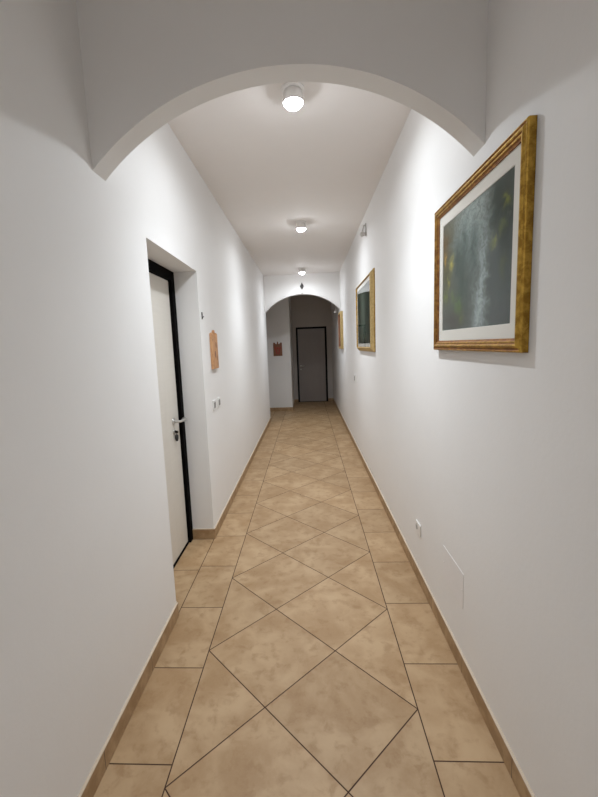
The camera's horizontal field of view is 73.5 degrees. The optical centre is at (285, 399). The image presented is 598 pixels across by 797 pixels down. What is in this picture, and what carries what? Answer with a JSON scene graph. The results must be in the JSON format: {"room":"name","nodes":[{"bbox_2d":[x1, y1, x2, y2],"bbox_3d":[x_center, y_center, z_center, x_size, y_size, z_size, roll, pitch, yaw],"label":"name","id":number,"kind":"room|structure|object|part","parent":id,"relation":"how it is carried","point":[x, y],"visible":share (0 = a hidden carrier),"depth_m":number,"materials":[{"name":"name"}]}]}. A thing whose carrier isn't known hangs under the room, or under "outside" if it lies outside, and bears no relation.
{"room":"hallway","nodes":[
{"label":"hallway","id":0,"kind":"room"},
{"bbox_2d":[0,0,269,796],"bbox_3d":[-0.761,-0.268,2.793,0.220,2.895,10.720,-2,8,3],"label":"wall","id":1,"kind":"structure","parent":0,"point":[87,583],"depth_m":1.43,"materials":[{"name":"white paint"}]},
{"bbox_2d":[148,259,192,568],"bbox_3d":[-0.824,0.156,2.651,0.111,2.098,0.940,-2,8,3],"label":"door","id":2,"kind":"structure","parent":1,"relation":"in","point":[162,287],"depth_m":2.91,"materials":[{"name":"white paint"}]},
{"bbox_3d":[-0.786,0.158,2.979,0.073,0.038,0.119,-2,8,3],"label":"handle","id":3,"kind":"part","parent":2,"relation":"part of","materials":[{"name":"silver metal"}]},
{"bbox_2d":[77,417,270,796],"bbox_3d":[-0.676,1.123,2.976,0.186,0.085,10.720,-2,8,3],"label":"baseboard","id":4,"kind":"structure","parent":1,"relation":"attached to","point":[96,774],"depth_m":1.78,"materials":[{"name":"beige tile"}]},
{"bbox_2d":[209,330,218,368],"bbox_3d":[-0.608,-0.426,3.405,0.023,0.324,0.195,-2,8,3],"label":"wooden plaque","id":5,"kind":"object","parent":1,"relation":"attached to","point":[213,336],"visible":1,"depth_m":3.36,"materials":[{"name":"brown wood"}]},
{"bbox_2d":[212,400,215,410],"bbox_3d":[-0.600,0.048,3.373,0.013,0.082,0.085,-2,8,3],"label":"light switch","id":6,"kind":"object","parent":1,"relation":"attached to","point":[213,401],"visible":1,"depth_m":3.35,"materials":[{"name":"white plastic"}]},
{"bbox_2d":[266,297,293,407],"bbox_3d":[-1.958,-1.192,10.118,4.215,2.895,1.380,-2,8,3],"label":"wall","id":7,"kind":"structure","parent":0,"point":[278,317],"depth_m":9.37,"materials":[{"name":"white paint"}]},
{"bbox_2d":[273,341,281,355],"bbox_3d":[-0.187,-1.180,9.313,0.205,0.334,0.028,-2,8,3],"label":"wooden plaque","id":8,"kind":"object","parent":7,"relation":"attached to","point":[277,348],"visible":1,"depth_m":9.31,"materials":[{"name":"red paint"}]},
{"bbox_2d":[270,398,332,410],"bbox_3d":[-1.380,0.183,10.267,5.259,0.085,1.391,-2,8,3],"label":"baseboard","id":9,"kind":"structure","parent":7,"relation":"attached to","point":[329,399],"depth_m":9.51,"materials":[{"name":"beige tile"}]},
{"bbox_2d":[76,0,487,180],"bbox_3d":[-0.021,-1.246,1.500,1.470,0.677,0.100,-2,8,3],"label":"arch","id":10,"kind":"object","parent":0,"point":[146,64],"visible":1,"depth_m":1.45,"materials":[{"name":"white paint"}]},
{"bbox_2d":[168,82,410,275],"bbox_3d":[-1.796,-1.902,3.961,5.690,0.120,13.760,-2,8,3],"label":"ceiling","id":11,"kind":"structure","parent":0,"point":[269,167],"depth_m":3.02,"materials":[{"name":"paint"}]},
{"bbox_2d":[281,82,303,110],"bbox_3d":[0.040,-1.626,2.163,0.124,0.103,0.124,-2,8,3],"label":"ceiling spotlight","id":12,"kind":"object","parent":11,"relation":"attached to","point":[292,92],"visible":0.99,"depth_m":2.13,"materials":[{"name":"white ceramic"}]},
{"bbox_3d":[0.041,-1.600,2.167,0.096,0.051,0.096,-2,8,3],"label":"bulb","id":13,"kind":"part","parent":12,"relation":"part of","materials":[{"name":"white glass"}]},
{"bbox_2d":[295,221,305,231],"bbox_3d":[0.172,-1.943,4.508,0.124,0.103,0.124,-2,8,3],"label":"ceiling spotlight","id":14,"kind":"object","parent":11,"relation":"attached to","point":[300,225],"visible":1,"depth_m":4.47,"materials":[{"name":"white ceramic"}]},
{"bbox_2d":[298,268,304,273],"bbox_3d":[0.291,-2.307,7.211,0.124,0.103,0.124,-2,8,3],"label":"ceiling spotlight","id":15,"kind":"object","parent":11,"relation":"attached to","point":[301,270],"visible":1,"depth_m":7.17,"materials":[{"name":"white ceramic"}]},
{"bbox_2d":[263,272,339,312],"bbox_3d":[0.315,-2.087,7.846,1.470,0.707,0.120,-2,8,3],"label":"arch","id":16,"kind":"object","parent":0,"point":[326,286],"visible":0.98,"depth_m":7.77,"materials":[{"name":"white paint"}]},
{"bbox_2d":[94,401,519,796],"bbox_3d":[-1.673,1.084,4.357,5.690,0.120,13.760,-2,8,3],"label":"floor","id":17,"kind":"structure","parent":0,"point":[305,653],"depth_m":1.91,"materials":[{"name":"beige tile"}]},
{"bbox_2d":[291,295,332,398],"bbox_3d":[0.771,-1.383,10.721,1.375,2.895,0.150,-2,8,3],"label":"wall","id":18,"kind":"structure","parent":0,"point":[306,310],"depth_m":10.55,"materials":[{"name":"beige paint"}]},
{"bbox_2d":[296,326,327,401],"bbox_3d":[0.708,-0.929,10.720,0.808,2.000,0.140,-2,8,3],"label":"door","id":19,"kind":"structure","parent":18,"relation":"in","point":[311,342],"depth_m":10.72,"materials":[{"name":"black paint"}]},
{"bbox_2d":[331,0,597,796],"bbox_3d":[0.995,-0.500,4.003,0.220,2.895,13.360,-2,8,3],"label":"wall","id":20,"kind":"structure","parent":0,"point":[494,455],"depth_m":1.31,"materials":[{"name":"white paint"}]},
{"bbox_2d":[338,311,343,348],"bbox_3d":[1.035,-1.297,7.541,0.050,0.680,0.540,-2,8,3],"label":"framed picture","id":21,"kind":"object","parent":20,"relation":"attached to","point":[340,314],"visible":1,"depth_m":7.31,"materials":[{"name":"gold glass"}]},
{"bbox_2d":[360,223,365,236],"bbox_3d":[0.822,-1.801,4.257,0.068,0.140,0.098,-2,8,3],"label":"wall sensor","id":22,"kind":"object","parent":20,"relation":"attached to","point":[362,233],"visible":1,"depth_m":4.24,"materials":[{"name":"grey plastic"}]},
{"bbox_2d":[356,268,375,351],"bbox_3d":[0.873,-0.937,4.448,0.045,0.798,1.175,-2,8,3],"label":"framed picture","id":23,"kind":"object","parent":20,"relation":"attached to","point":[365,291],"visible":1,"depth_m":4.23,"materials":[{"name":"gold glass"}]},
{"bbox_3d":[0.862,-0.937,4.448,0.001,0.698,1.074,-2,8,3],"label":"glass","id":24,"kind":"part","parent":23,"relation":"part of","materials":[{"name":"clear glass"}]},
{"bbox_2d":[416,519,420,536],"bbox_3d":[0.839,0.815,2.531,0.010,0.072,0.100,-2,8,3],"label":"wall socket","id":25,"kind":"object","parent":20,"relation":"attached to","point":[418,526],"visible":1,"depth_m":2.52,"materials":[{"name":"white plastic"}]},
{"bbox_2d":[333,398,534,796],"bbox_3d":[0.936,0.895,4.194,0.011,0.085,13.360,-2,8,3],"label":"baseboard","id":26,"kind":"structure","parent":20,"relation":"attached to","point":[512,765],"depth_m":1.80,"materials":[{"name":"beige tile"}]},
{"bbox_2d":[443,545,463,608],"bbox_3d":[0.810,0.854,1.942,0.003,0.170,0.270,-2,8,3],"label":"cover plate","id":27,"kind":"object","parent":20,"relation":"attached to","point":[452,573],"visible":1,"depth_m":1.93,"materials":[{"name":"white plastic"}]},
{"bbox_2d":[434,115,537,352],"bbox_3d":[0.729,-0.527,1.584,0.031,0.666,0.837,-2,8,3],"label":"framed picture","id":28,"kind":"object","parent":20,"relation":"attached to","point":[483,233],"visible":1,"depth_m":1.41,"materials":[{"name":"gilded wood"},{"name":"printed paper"},{"name":"white mat board"}]}
]}

